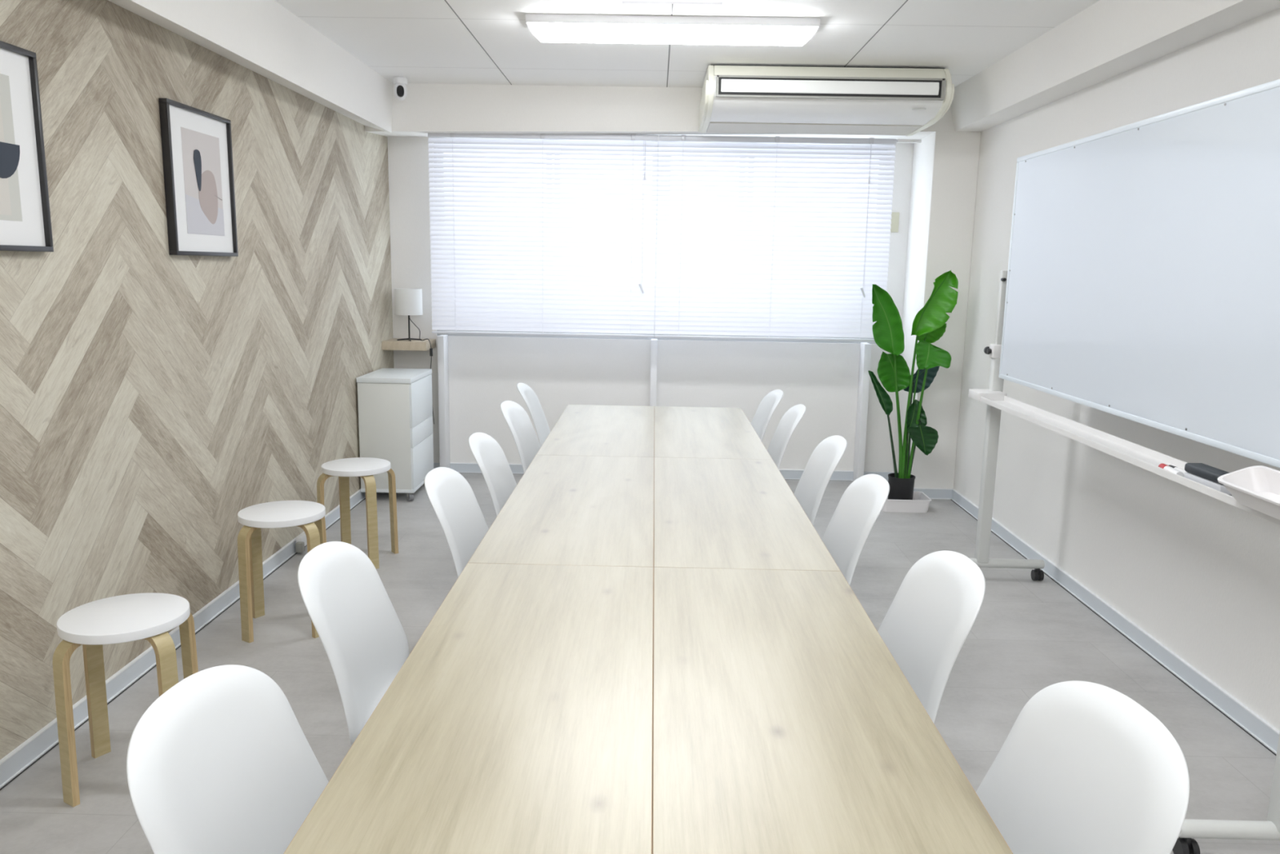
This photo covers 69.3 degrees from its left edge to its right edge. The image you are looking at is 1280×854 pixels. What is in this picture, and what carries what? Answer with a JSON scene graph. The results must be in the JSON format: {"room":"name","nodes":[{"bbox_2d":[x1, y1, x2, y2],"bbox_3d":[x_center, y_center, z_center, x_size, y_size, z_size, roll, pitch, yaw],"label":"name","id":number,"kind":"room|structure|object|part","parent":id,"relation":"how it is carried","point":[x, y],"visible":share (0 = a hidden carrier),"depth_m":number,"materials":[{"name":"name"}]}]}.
{"room":"meeting room","nodes":[
{"label":"meeting room","id":0,"kind":"room"},
{"bbox_2d":[0,0,394,759],"bbox_3d":[-1.926,-0.185,2.014,0.200,2.610,9.170,1,10,1],"label":"wall","id":1,"kind":"structure","parent":0,"point":[150,397],"depth_m":3.42,"materials":[{"name":"brown wood"}]},
{"bbox_2d":[0,40,53,252],"bbox_3d":[-1.792,-0.768,2.498,0.031,0.573,0.526,1,10,1],"label":"framed picture","id":2,"kind":"object","parent":1,"relation":"attached to","point":[25,222],"visible":1,"depth_m":2.67,"materials":[{"name":"black"}]},
{"bbox_2d":[0,73,22,221],"bbox_3d":[-1.789,-0.768,2.496,0.002,0.402,0.343,1,10,1],"label":"print","id":3,"kind":"object","parent":2,"relation":"attached to","point":[11,131],"depth_m":2.63,"materials":[{"name":"grey paper"}]},
{"bbox_2d":[0,488,365,791],"bbox_3d":[-1.836,1.068,2.230,0.023,0.070,9.170,1,10,1],"label":"baseboard","id":4,"kind":"structure","parent":1,"relation":"attached to","point":[29,752],"depth_m":3.30,"materials":[{"name":"white"}]},
{"bbox_2d":[158,97,238,256],"bbox_3d":[-1.771,-0.983,3.739,0.031,0.573,0.526,1,10,1],"label":"framed picture","id":5,"kind":"object","parent":1,"relation":"attached to","point":[197,144],"visible":1,"depth_m":3.70,"materials":[{"name":"black"}]},
{"bbox_2d":[180,126,224,235],"bbox_3d":[-1.768,-0.985,3.752,0.003,0.402,0.316,1,10,1],"label":"print","id":6,"kind":"object","parent":5,"relation":"attached to","point":[201,150],"depth_m":3.74,"materials":[{"name":"grey paper"}]},
{"bbox_2d":[107,0,392,133],"bbox_3d":[-1.718,-1.275,1.569,0.183,0.303,8.670,1,10,1],"label":"trim","id":7,"kind":"structure","parent":1,"relation":"attached to","point":[264,37],"depth_m":4.13,"materials":[{"name":"white paint"}]},
{"bbox_2d":[295,531,306,552],"bbox_3d":[-1.766,0.601,4.858,0.047,0.075,0.160,1,10,1],"label":"wall outlet","id":8,"kind":"object","parent":1,"relation":"attached to","point":[301,540],"visible":0.84,"depth_m":4.80,"materials":[{"name":"white plastic"}]},
{"bbox_2d":[0,472,1279,853],"bbox_3d":[0.093,1.182,2.268,4.285,0.100,9.670,1,10,1],"label":"floor","id":9,"kind":"structure","parent":0,"point":[1027,636],"depth_m":3.51,"materials":[{"name":"concrete"}]},
{"bbox_2d":[52,592,198,807],"bbox_3d":[-1.482,0.777,2.697,0.334,0.496,0.334,-1,10,-11],"label":"round stool","id":10,"kind":"object","parent":9,"relation":"on","point":[126,618],"visible":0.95,"depth_m":2.60,"materials":[{"name":"white paint"}]},
{"bbox_3d":[-1.551,0.807,2.585,0.048,0.474,0.130,7,11,30],"label":"leg","id":11,"kind":"part","parent":10,"relation":"part of","materials":[{"name":"brown wood"}]},
{"bbox_3d":[-1.598,0.775,2.766,0.130,0.474,0.048,7,11,30],"label":"leg","id":12,"kind":"part","parent":10,"relation":"part of","materials":[{"name":"brown wood"}]},
{"bbox_3d":[-1.478,0.546,2.657,0.334,0.027,0.334,7,11,30],"label":"seat","id":13,"kind":"part","parent":10,"relation":"part of","materials":[{"name":"white paint"}]},
{"bbox_3d":[-1.366,0.802,2.632,0.130,0.474,0.048,7,11,30],"label":"leg","id":14,"kind":"part","parent":10,"relation":"part of","materials":[{"name":"brown wood"}]},
{"bbox_3d":[-1.414,0.770,2.814,0.048,0.474,0.130,7,11,30],"label":"leg","id":15,"kind":"part","parent":10,"relation":"part of","materials":[{"name":"brown wood"}]},
{"bbox_2d":[126,664,328,853],"bbox_3d":[-0.499,0.834,1.530,0.536,0.821,0.474,2,10,5],"label":"shell chair","id":16,"kind":"object","parent":9,"relation":"on","point":[221,762],"visible":0.88,"depth_m":1.51,"materials":[{"name":"white plastic"}]},
{"bbox_2d":[237,500,326,643],"bbox_3d":[-1.463,0.584,3.812,0.334,0.496,0.334,-1,10,-10],"label":"round stool","id":17,"kind":"object","parent":9,"relation":"on","point":[282,513],"visible":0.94,"depth_m":3.69,"materials":[{"name":"white paint"}]},
{"bbox_3d":[-1.533,0.614,3.701,0.048,0.474,0.130,7,11,31],"label":"leg","id":18,"kind":"part","parent":17,"relation":"part of","materials":[{"name":"brown wood"}]},
{"bbox_3d":[-1.578,0.582,3.883,0.130,0.474,0.048,7,11,31],"label":"leg","id":19,"kind":"part","parent":17,"relation":"part of","materials":[{"name":"brown wood"}]},
{"bbox_3d":[-1.459,0.353,3.772,0.334,0.027,0.334,7,11,31],"label":"seat","id":20,"kind":"part","parent":17,"relation":"part of","materials":[{"name":"white paint"}]},
{"bbox_3d":[-1.348,0.609,3.745,0.130,0.474,0.048,7,11,31],"label":"leg","id":21,"kind":"part","parent":17,"relation":"part of","materials":[{"name":"brown wood"}]},
{"bbox_3d":[-1.393,0.577,3.928,0.048,0.474,0.130,7,11,31],"label":"leg","id":22,"kind":"part","parent":17,"relation":"part of","materials":[{"name":"brown wood"}]},
{"bbox_2d":[297,541,408,744],"bbox_3d":[-0.528,0.705,2.270,0.536,0.821,0.474,1,10,1],"label":"shell chair","id":23,"kind":"object","parent":9,"relation":"on","point":[361,633],"visible":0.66,"depth_m":2.23,"materials":[{"name":"white plastic"}]},
{"bbox_2d":[316,457,398,568],"bbox_3d":[-1.432,0.431,4.699,0.334,0.496,0.334,2,10,3],"label":"round stool","id":24,"kind":"object","parent":9,"relation":"on","point":[365,468],"visible":0.98,"depth_m":4.61,"materials":[{"name":"white paint"}]},
{"bbox_3d":[-1.540,0.455,4.620,0.130,0.474,0.048,-6,12,-37],"label":"leg","id":25,"kind":"part","parent":24,"relation":"part of","materials":[{"name":"brown wood"}]},
{"bbox_3d":[-1.514,0.423,4.806,0.048,0.474,0.130,-6,12,-37],"label":"leg","id":26,"kind":"part","parent":24,"relation":"part of","materials":[{"name":"brown wood"}]},
{"bbox_3d":[-1.428,0.200,4.659,0.334,0.027,0.334,-6,12,-37],"label":"seat","id":27,"kind":"part","parent":24,"relation":"part of","materials":[{"name":"white paint"}]},
{"bbox_3d":[-1.351,0.462,4.596,0.048,0.474,0.130,-6,12,-37],"label":"leg","id":28,"kind":"part","parent":24,"relation":"part of","materials":[{"name":"brown wood"}]},
{"bbox_3d":[-1.325,0.430,4.782,0.130,0.474,0.048,-6,12,-37],"label":"leg","id":29,"kind":"part","parent":24,"relation":"part of","materials":[{"name":"brown wood"}]},
{"bbox_2d":[355,368,433,501],"bbox_3d":[-1.596,0.038,6.087,0.340,0.790,0.554,1,10,1],"label":"base cabinet","id":30,"kind":"object","parent":9,"relation":"on","point":[395,405],"visible":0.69,"depth_m":5.83,"materials":[{"name":"white"}]},
{"bbox_3d":[-1.600,0.360,6.143,0.338,0.022,0.548,1,10,1],"label":"panel","id":31,"kind":"part","parent":30,"relation":"part of","materials":[{"name":"white"}]},
{"bbox_3d":[-1.589,-0.336,6.022,0.340,0.030,0.554,1,10,1],"label":"panel","id":32,"kind":"part","parent":30,"relation":"part of","materials":[{"name":"white"}]},
{"bbox_3d":[-1.429,-0.175,6.047,0.014,0.283,0.536,1,10,1],"label":"drawer","id":33,"kind":"part","parent":30,"relation":"part of","materials":[{"name":"white plastic"}]},
{"bbox_3d":[-1.432,0.026,6.082,0.014,0.123,0.536,1,10,1],"label":"drawer","id":34,"kind":"part","parent":30,"relation":"part of","materials":[{"name":"white wood"}]},
{"bbox_3d":[-1.436,0.219,6.116,0.014,0.264,0.536,1,10,1],"label":"drawer","id":35,"kind":"part","parent":30,"relation":"part of","materials":[{"name":"white plastic"}]},
{"bbox_2d":[424,466,488,577],"bbox_3d":[-0.440,0.558,3.128,0.536,0.821,0.474,2,10,3],"label":"shell chair","id":36,"kind":"object","parent":9,"relation":"on","point":[455,504],"visible":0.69,"depth_m":3.10,"materials":[{"name":"white plastic"}]},
{"bbox_2d":[284,563,653,853],"bbox_3d":[-0.231,0.842,1.823,0.498,0.710,1.449,1,10,1],"label":"table","id":37,"kind":"object","parent":9,"relation":"on","point":[519,719],"visible":1,"depth_m":1.58,"materials":[{"name":"laminate"}]},
{"bbox_2d":[467,432,516,515],"bbox_3d":[-0.422,0.443,3.796,0.536,0.821,0.474,1,10,2],"label":"shell chair","id":38,"kind":"object","parent":9,"relation":"on","point":[492,462],"visible":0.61,"depth_m":3.77,"materials":[{"name":"white plastic"}]},
{"bbox_2d":[500,400,541,473],"bbox_3d":[-0.430,0.287,4.693,0.536,0.821,0.474,2,10,5],"label":"shell chair","id":39,"kind":"object","parent":9,"relation":"on","point":[519,423],"visible":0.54,"depth_m":4.68,"materials":[{"name":"white plastic"}]},
{"bbox_2d":[516,382,550,446],"bbox_3d":[-0.451,0.158,5.435,0.536,0.821,0.474,1,10,0],"label":"shell chair","id":40,"kind":"object","parent":9,"relation":"on","point":[531,398],"visible":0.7,"depth_m":5.44,"materials":[{"name":"white plastic"}]},
{"bbox_2d":[467,454,653,567],"bbox_3d":[-0.207,0.595,3.250,0.498,0.710,1.449,1,10,1],"label":"table","id":41,"kind":"object","parent":9,"relation":"on","point":[575,510],"visible":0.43,"depth_m":2.95,"materials":[{"name":"laminate"}]},
{"bbox_2d":[536,404,654,457],"bbox_3d":[-0.184,0.348,4.678,0.498,0.710,1.449,1,10,1],"label":"table","id":42,"kind":"object","parent":9,"relation":"on","point":[597,430],"visible":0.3,"depth_m":4.45,"materials":[{"name":"laminate"}]},
{"bbox_2d":[653,406,772,459],"bbox_3d":[0.315,0.358,4.671,0.498,0.710,1.449,1,10,1],"label":"table","id":43,"kind":"object","parent":9,"relation":"on","point":[680,432],"visible":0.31,"depth_m":4.44,"materials":[{"name":"laminate"}]},
{"bbox_2d":[653,457,840,571],"bbox_3d":[0.291,0.605,3.244,0.498,0.710,1.449,1,10,1],"label":"table","id":44,"kind":"object","parent":9,"relation":"on","point":[709,513],"visible":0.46,"depth_m":2.95,"materials":[{"name":"laminate"}]},
{"bbox_2d":[751,389,783,441],"bbox_3d":[0.536,0.194,5.330,0.536,0.821,0.474,1,10,-2],"label":"shell chair","id":45,"kind":"object","parent":9,"relation":"on","point":[767,406],"visible":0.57,"depth_m":5.31,"materials":[{"name":"white plastic"}]},
{"bbox_2d":[767,404,806,468],"bbox_3d":[0.564,0.291,4.771,0.536,0.821,0.474,1,10,1],"label":"shell chair","id":46,"kind":"object","parent":9,"relation":"on","point":[783,433],"visible":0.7,"depth_m":4.75,"materials":[{"name":"white plastic"}]},
{"bbox_2d":[793,435,847,524],"bbox_3d":[0.569,0.445,3.882,0.537,0.821,0.474,1,10,0],"label":"shell chair","id":47,"kind":"object","parent":9,"relation":"on","point":[810,490],"visible":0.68,"depth_m":3.86,"materials":[{"name":"white plastic"}]},
{"bbox_2d":[652,567,1013,853],"bbox_3d":[0.268,0.852,1.816,0.498,0.710,1.449,1,10,1],"label":"table","id":48,"kind":"object","parent":9,"relation":"on","point":[784,722],"visible":1,"depth_m":1.59,"materials":[{"name":"laminate"}]},
{"bbox_2d":[822,474,889,585],"bbox_3d":[0.543,0.571,3.151,0.536,0.821,0.474,1,10,0],"label":"shell chair","id":49,"kind":"object","parent":9,"relation":"on","point":[846,535],"visible":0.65,"depth_m":3.12,"materials":[{"name":"white plastic"}]},
{"bbox_2d":[881,491,931,512],"bbox_3d":[1.681,0.480,5.943,0.320,0.083,0.240,1,10,1],"label":"tray","id":50,"kind":"object","parent":9,"relation":"on","point":[920,503],"visible":0.62,"depth_m":5.84,"materials":[{"name":"white plastic"}]},
{"bbox_2d":[867,270,958,499],"bbox_3d":[1.668,-0.224,5.804,0.535,1.506,0.293,1,10,1],"label":"potted plant","id":51,"kind":"object","parent":50,"relation":"in","point":[929,325],"visible":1,"depth_m":5.77,"materials":[{"name":"green plant"}]},
{"bbox_3d":[1.601,0.126,5.890,0.144,0.451,0.022,-5,12,-31],"label":"stem","id":52,"kind":"part","parent":51,"relation":"part of","materials":[{"name":"green plant"}]},
{"bbox_3d":[1.637,-0.078,5.874,0.125,0.858,0.028,-2,10,-14],"label":"stem","id":53,"kind":"part","parent":51,"relation":"part of","materials":[{"name":"green plant"}]},
{"bbox_3d":[1.682,0.411,5.971,0.170,0.198,0.170,1,10,1],"label":"pot","id":54,"kind":"part","parent":51,"relation":"part of","materials":[{"name":"black plastic"}]},
{"bbox_3d":[1.716,0.181,5.907,0.015,0.339,0.064,4,10,18],"label":"stem","id":55,"kind":"part","parent":51,"relation":"part of","materials":[{"name":"green plant"}]},
{"bbox_3d":[1.725,0.029,5.944,0.047,0.628,0.090,1,10,1],"label":"stem","id":56,"kind":"part","parent":51,"relation":"part of","materials":[{"name":"green plant"}]},
{"bbox_3d":[1.710,-0.131,5.861,0.055,0.969,0.058,1,10,1],"label":"stem","id":57,"kind":"part","parent":51,"relation":"part of","materials":[{"name":"green plant"}]},
{"bbox_3d":[1.755,-0.119,5.892,0.086,0.938,0.040,1,10,1],"label":"stem","id":58,"kind":"part","parent":51,"relation":"part of","materials":[{"name":"green plant"}]},
{"bbox_3d":[1.749,0.150,5.883,0.037,0.411,0.101,0,10,-6],"label":"stem","id":59,"kind":"part","parent":51,"relation":"part of","materials":[{"name":"green plant"}]},
{"bbox_3d":[1.754,-0.018,5.863,0.071,0.748,0.089,1,10,1],"label":"stem","id":60,"kind":"part","parent":51,"relation":"part of","materials":[{"name":"green plant"}]},
{"bbox_2d":[877,550,985,723],"bbox_3d":[0.525,0.722,2.279,0.536,0.821,0.474,1,10,-2],"label":"shell chair","id":61,"kind":"object","parent":9,"relation":"on","point":[937,604],"visible":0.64,"depth_m":2.23,"materials":[{"name":"white plastic"}]},
{"bbox_2d":[975,680,1189,853],"bbox_3d":[0.535,0.853,1.525,0.537,0.821,0.474,0,10,-5],"label":"shell chair","id":62,"kind":"object","parent":9,"relation":"on","point":[1083,767],"visible":0.98,"depth_m":1.51,"materials":[{"name":"white plastic"}]},
{"bbox_2d":[968,79,1279,853],"bbox_3d":[1.714,-0.038,3.285,0.560,2.011,2.422,1,10,1],"label":"whiteboard","id":63,"kind":"object","parent":9,"relation":"on","point":[1140,283],"visible":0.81,"depth_m":2.98,"materials":[{"name":"white ceramic"}]},
{"bbox_3d":[1.674,-0.364,4.425,0.039,0.038,0.066,1,10,1],"label":"knob","id":64,"kind":"part","parent":63,"relation":"part of","materials":[{"name":"black plastic"}]},
{"bbox_3d":[1.700,0.151,4.497,0.054,1.045,0.055,1,10,1],"label":"post","id":65,"kind":"part","parent":63,"relation":"part of","materials":[{"name":"white metal"}]},
{"bbox_3d":[1.710,-0.547,4.376,0.032,0.382,0.032,1,10,1],"label":"post","id":66,"kind":"part","parent":63,"relation":"part of","materials":[{"name":"white metal"}]},
{"bbox_2d":[980,395,1279,524],"bbox_3d":[1.634,0.056,3.241,0.114,0.030,2.300,1,10,1],"label":"tray","id":67,"kind":"object","parent":63,"relation":"on","point":[1143,457],"depth_m":3.23,"materials":[{"name":"white metal"}]},
{"bbox_3d":[1.683,-0.547,3.245,0.025,0.995,2.035,1,10,1],"label":"board frame","id":68,"kind":"part","parent":63,"relation":"part of","materials":[{"name":"white metal"}]},
{"bbox_2d":[1158,463,1183,476],"bbox_3d":[1.590,0.132,2.775,0.024,0.024,0.128,2,10,6],"label":"marker","id":69,"kind":"object","parent":63,"relation":"on","point":[1164,466],"visible":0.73,"depth_m":2.76,"materials":[{"name":"white plastic"}]},
{"bbox_2d":[1168,464,1186,475],"bbox_3d":[1.623,0.134,2.780,0.019,0.019,0.115,1,10,-2],"label":"marker","id":70,"kind":"object","parent":63,"relation":"on","point":[1183,471],"visible":0.28,"depth_m":2.78,"materials":[{"name":"white plastic"}]},
{"bbox_2d":[1184,462,1231,494],"bbox_3d":[1.609,0.145,2.607,0.056,0.055,0.176,1,10,-1],"label":"eraser","id":71,"kind":"object","parent":63,"relation":"on","point":[1202,473],"visible":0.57,"depth_m":2.60,"materials":[{"name":"black plastic"}]},
{"bbox_2d":[1217,465,1279,519],"bbox_3d":[1.556,0.165,2.282,0.117,0.092,0.290,1,10,1],"label":"storage bin","id":72,"kind":"object","parent":63,"relation":"on","point":[1257,487],"visible":1,"depth_m":2.36,"materials":[{"name":"white plastic"}]},
{"bbox_3d":[1.673,0.529,2.317,0.038,1.045,0.055,1,10,1],"label":"post","id":73,"kind":"part","parent":63,"relation":"part of","materials":[{"name":"white metal"}]},
{"bbox_2d":[387,136,914,471],"bbox_3d":[0.192,-0.943,6.604,4.285,2.610,0.200,1,10,1],"label":"wall","id":74,"kind":"structure","parent":0,"point":[485,372],"depth_m":6.60,"materials":[{"name":"white paint"}]},
{"bbox_2d":[382,337,435,351],"bbox_3d":[-1.608,-0.576,6.453,0.305,0.060,0.280,1,10,1],"label":"wall shelf","id":75,"kind":"object","parent":74,"relation":"attached to","point":[393,344],"visible":0.96,"depth_m":6.32,"materials":[{"name":"brown wood"}]},
{"bbox_2d":[394,288,434,424],"bbox_3d":[-1.561,-0.480,6.444,0.271,0.956,0.188,1,10,1],"label":"table lamp","id":76,"kind":"object","parent":75,"relation":"on","point":[407,301],"visible":0.89,"depth_m":6.31,"materials":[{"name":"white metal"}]},
{"bbox_3d":[-1.596,-0.864,6.378,0.188,0.177,0.188,1,10,1],"label":"lamp shade","id":77,"kind":"part","parent":76,"relation":"part of","materials":[{"name":"white fabric"}]},
{"bbox_3d":[-1.518,-0.391,6.463,0.168,0.776,0.155,1,10,1],"label":"power cord","id":78,"kind":"part","parent":76,"relation":"part of","materials":[{"name":"black plastic"}]},
{"bbox_2d":[429,347,432,355],"bbox_3d":[-1.436,-0.515,6.363,0.019,0.055,0.018,1,10,1],"label":"switch","id":79,"kind":"object","parent":76,"relation":"attached to","point":[431,348],"depth_m":6.36,"materials":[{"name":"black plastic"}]},
{"bbox_2d":[437,334,450,467],"bbox_3d":[-1.397,-0.152,6.594,0.046,1.000,0.140,1,10,1],"label":"trim","id":80,"kind":"structure","parent":74,"relation":"attached to","point":[442,340],"depth_m":6.54,"materials":[{"name":"white paint"}]},
{"bbox_2d":[427,133,657,337],"bbox_3d":[-0.637,-1.254,6.069,1.486,1.300,0.062,1,10,1],"label":"blind","id":81,"kind":"object","parent":74,"relation":"attached to","point":[506,278],"visible":0.98,"depth_m":6.07,"materials":[{"name":"white"}]},
{"bbox_3d":[-1.220,-1.254,6.086,0.002,1.250,0.027,1,10,1],"label":"ladder cord","id":82,"kind":"part","parent":81,"relation":"part of","materials":[{"name":"white fabric"}]},
{"bbox_3d":[-0.648,-0.622,6.187,1.486,0.014,0.026,1,10,1],"label":"rail","id":83,"kind":"part","parent":81,"relation":"part of","materials":[{"name":"white metal"}]},
{"bbox_3d":[-0.054,-1.231,6.071,0.002,1.250,0.027,1,10,1],"label":"ladder cord","id":84,"kind":"part","parent":81,"relation":"part of","materials":[{"name":"white fabric"}]},
{"bbox_3d":[0.019,-1.387,6.016,0.002,0.922,0.011,-4,11,-25],"label":"tilt cord","id":85,"kind":"part","parent":81,"relation":"part of","materials":[{"name":"white plastic"}]},
{"bbox_3d":[0.033,-1.720,5.958,0.014,0.250,0.013,1,10,1],"label":"lift cord","id":86,"kind":"part","parent":81,"relation":"part of","materials":[{"name":"white fabric"}]},
{"bbox_2d":[435,142,662,339],"bbox_3d":[-0.648,-1.310,6.513,1.575,1.355,0.080,1,10,1],"label":"window","id":87,"kind":"structure","parent":74,"relation":"in","point":[656,220],"depth_m":6.59,"materials":[{"name":"silver metal"}]},
{"bbox_3d":[-0.985,-1.314,6.499,0.850,1.305,0.022,1,10,1],"label":"sash","id":88,"kind":"part","parent":87,"relation":"part of","materials":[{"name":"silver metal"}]},
{"bbox_3d":[-0.273,-1.305,6.519,0.775,1.305,0.022,1,10,1],"label":"sash","id":89,"kind":"part","parent":87,"relation":"part of","materials":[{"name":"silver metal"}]},
{"bbox_2d":[649,338,657,443],"bbox_3d":[0.092,-0.123,6.575,0.045,1.000,0.140,1,10,1],"label":"trim","id":90,"kind":"structure","parent":74,"relation":"attached to","point":[654,341],"depth_m":6.46,"materials":[{"name":"white paint"}]},
{"bbox_2d":[364,83,954,139],"bbox_3d":[0.206,-2.024,6.061,3.885,0.295,0.500,1,10,1],"label":"ceiling beam","id":91,"kind":"structure","parent":74,"relation":"attached to","point":[426,108],"depth_m":5.83,"materials":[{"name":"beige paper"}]},
{"bbox_2d":[433,462,952,499],"bbox_3d":[0.165,0.369,6.468,3.859,0.070,0.515,1,10,1],"label":"baseboard","id":92,"kind":"structure","parent":74,"relation":"attached to","point":[517,468],"depth_m":6.70,"materials":[{"name":"white"}]},
{"bbox_2d":[657,146,888,343],"bbox_3d":[0.924,-1.279,6.493,1.570,1.355,0.080,1,10,1],"label":"window","id":93,"kind":"structure","parent":74,"relation":"in","point":[659,338],"depth_m":6.57,"materials":[{"name":"silver metal"}]},
{"bbox_3d":[0.472,-1.285,6.480,0.615,1.305,0.022,1,10,1],"label":"sash","id":94,"kind":"part","parent":93,"relation":"part of","materials":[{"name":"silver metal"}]},
{"bbox_3d":[1.182,-1.276,6.500,1.005,1.305,0.022,1,10,1],"label":"sash","id":95,"kind":"part","parent":93,"relation":"part of","materials":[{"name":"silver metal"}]},
{"bbox_2d":[654,134,896,341],"bbox_3d":[0.870,-1.224,6.050,1.524,1.300,0.062,1,10,1],"label":"blind","id":96,"kind":"object","parent":74,"relation":"attached to","point":[743,282],"visible":0.88,"depth_m":6.05,"materials":[{"name":"white"}]},
{"bbox_3d":[0.268,-1.224,6.066,0.002,1.250,0.027,1,10,1],"label":"ladder cord","id":97,"kind":"part","parent":96,"relation":"part of","materials":[{"name":"white fabric"}]},
{"bbox_3d":[0.859,-0.592,6.167,1.524,0.014,0.026,1,10,1],"label":"rail","id":98,"kind":"part","parent":96,"relation":"part of","materials":[{"name":"white metal"}]},
{"bbox_3d":[0.870,-1.212,6.059,0.002,1.250,0.027,1,10,1],"label":"ladder cord","id":99,"kind":"part","parent":96,"relation":"part of","materials":[{"name":"white fabric"}]},
{"bbox_3d":[1.472,-1.200,6.051,0.002,1.250,0.027,1,10,1],"label":"ladder cord","id":100,"kind":"part","parent":96,"relation":"part of","materials":[{"name":"white plastic"}]},
{"bbox_3d":[1.474,-1.358,5.997,0.002,0.922,0.011,-4,11,-25],"label":"tilt cord","id":101,"kind":"part","parent":96,"relation":"part of","materials":[{"name":"white plastic"}]},
{"bbox_3d":[1.478,-1.692,5.939,0.014,0.250,0.013,1,10,1],"label":"lift cord","id":102,"kind":"part","parent":96,"relation":"part of","materials":[{"name":"white fabric"}]},
{"bbox_2d":[853,342,871,480],"bbox_3d":[1.572,-0.094,6.556,0.046,1.000,0.140,1,10,1],"label":"trim","id":103,"kind":"structure","parent":74,"relation":"attached to","point":[865,348],"depth_m":6.51,"materials":[{"name":"white paint"}]},
{"bbox_2d":[889,212,899,231],"bbox_3d":[1.755,-1.414,6.390,0.064,0.135,0.010,1,10,1],"label":"switch plate","id":104,"kind":"object","parent":74,"relation":"attached to","point":[895,215],"visible":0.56,"depth_m":6.38,"materials":[{"name":"beige plastic"}]},
{"bbox_2d":[896,138,921,142],"bbox_3d":[1.727,-1.837,5.942,0.154,0.020,0.030,1,10,1],"label":"rail","id":105,"kind":"object","parent":74,"relation":"attached to","point":[898,140],"visible":1,"depth_m":5.93,"materials":[{"name":"white metal"}]},
{"bbox_2d":[275,0,1099,87],"bbox_3d":[0.140,-1.488,1.806,4.285,0.100,9.670,1,10,1],"label":"ceiling","id":106,"kind":"structure","parent":0,"point":[448,42],"depth_m":4.55,"materials":[{"name":"white paint"}]},
{"bbox_2d":[392,76,407,100],"bbox_3d":[-1.464,-2.065,5.655,0.088,0.131,0.088,-1,10,-12],"label":"security camera","id":107,"kind":"object","parent":106,"relation":"attached to","point":[400,87],"visible":1,"depth_m":5.62,"materials":[{"name":"white plastic"}]},
{"bbox_2d":[525,13,820,45],"bbox_3d":[0.147,-1.818,4.261,1.320,0.088,0.230,1,10,1],"label":"ceiling lamp","id":108,"kind":"object","parent":106,"relation":"attached to","point":[547,28],"visible":1,"depth_m":4.16,"materials":[{"name":"white plastic"}]},
{"bbox_2d":[527,22,817,45],"bbox_3d":[0.147,-1.799,4.264,1.304,0.050,0.220,1,10,1],"label":"diffuser","id":109,"kind":"object","parent":108,"relation":"attached to","point":[706,33],"depth_m":4.18,"materials":[{"name":"white plastic"}]},
{"bbox_2d":[698,64,954,136],"bbox_3d":[1.036,-1.905,5.397,1.344,0.272,0.818,1,10,1],"label":"air conditioner","id":110,"kind":"object","parent":106,"relation":"attached to","point":[735,99],"visible":1,"depth_m":5.07,"materials":[{"name":"white plastic"}]},
{"bbox_3d":[1.037,-1.811,5.617,1.244,0.012,0.360,1,10,1],"label":"intake panel","id":111,"kind":"part","parent":110,"relation":"part of","materials":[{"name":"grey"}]},
{"bbox_3d":[1.044,-2.045,5.440,1.294,0.012,0.650,1,10,1],"label":"mounting plate","id":112,"kind":"part","parent":110,"relation":"part of","materials":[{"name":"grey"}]},
{"bbox_3d":[1.030,-1.838,5.013,1.232,0.110,0.022,1,10,1],"label":"louver frame","id":113,"kind":"part","parent":110,"relation":"part of","materials":[{"name":"grey plastic"}]},
{"bbox_2d":[953,8,1279,730],"bbox_3d":[2.160,-0.121,2.060,0.200,2.610,9.370,1,10,1],"label":"wall","id":114,"kind":"structure","parent":0,"point":[1198,572],"depth_m":3.90,"materials":[{"name":"white paint"}]},
{"bbox_2d":[892,131,981,488],"bbox_3d":[1.983,-0.731,6.257,0.285,2.372,0.498,1,10,1],"label":"pillar","id":115,"kind":"structure","parent":114,"relation":"attached to","point":[945,164],"depth_m":6.03,"materials":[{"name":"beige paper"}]},
{"bbox_2d":[950,0,1279,131],"bbox_3d":[1.961,-1.234,1.515,0.227,0.238,8.670,1,10,1],"label":"ceiling beam","id":116,"kind":"structure","parent":114,"relation":"attached to","point":[1107,39],"depth_m":3.99,"materials":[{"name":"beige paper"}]},
{"bbox_2d":[951,488,1279,755],"bbox_3d":[2.021,1.188,1.933,0.023,0.070,8.670,1,10,1],"label":"baseboard","id":117,"kind":"structure","parent":114,"relation":"attached to","point":[1243,717],"depth_m":3.71,"materials":[{"name":"white"}]}
]}

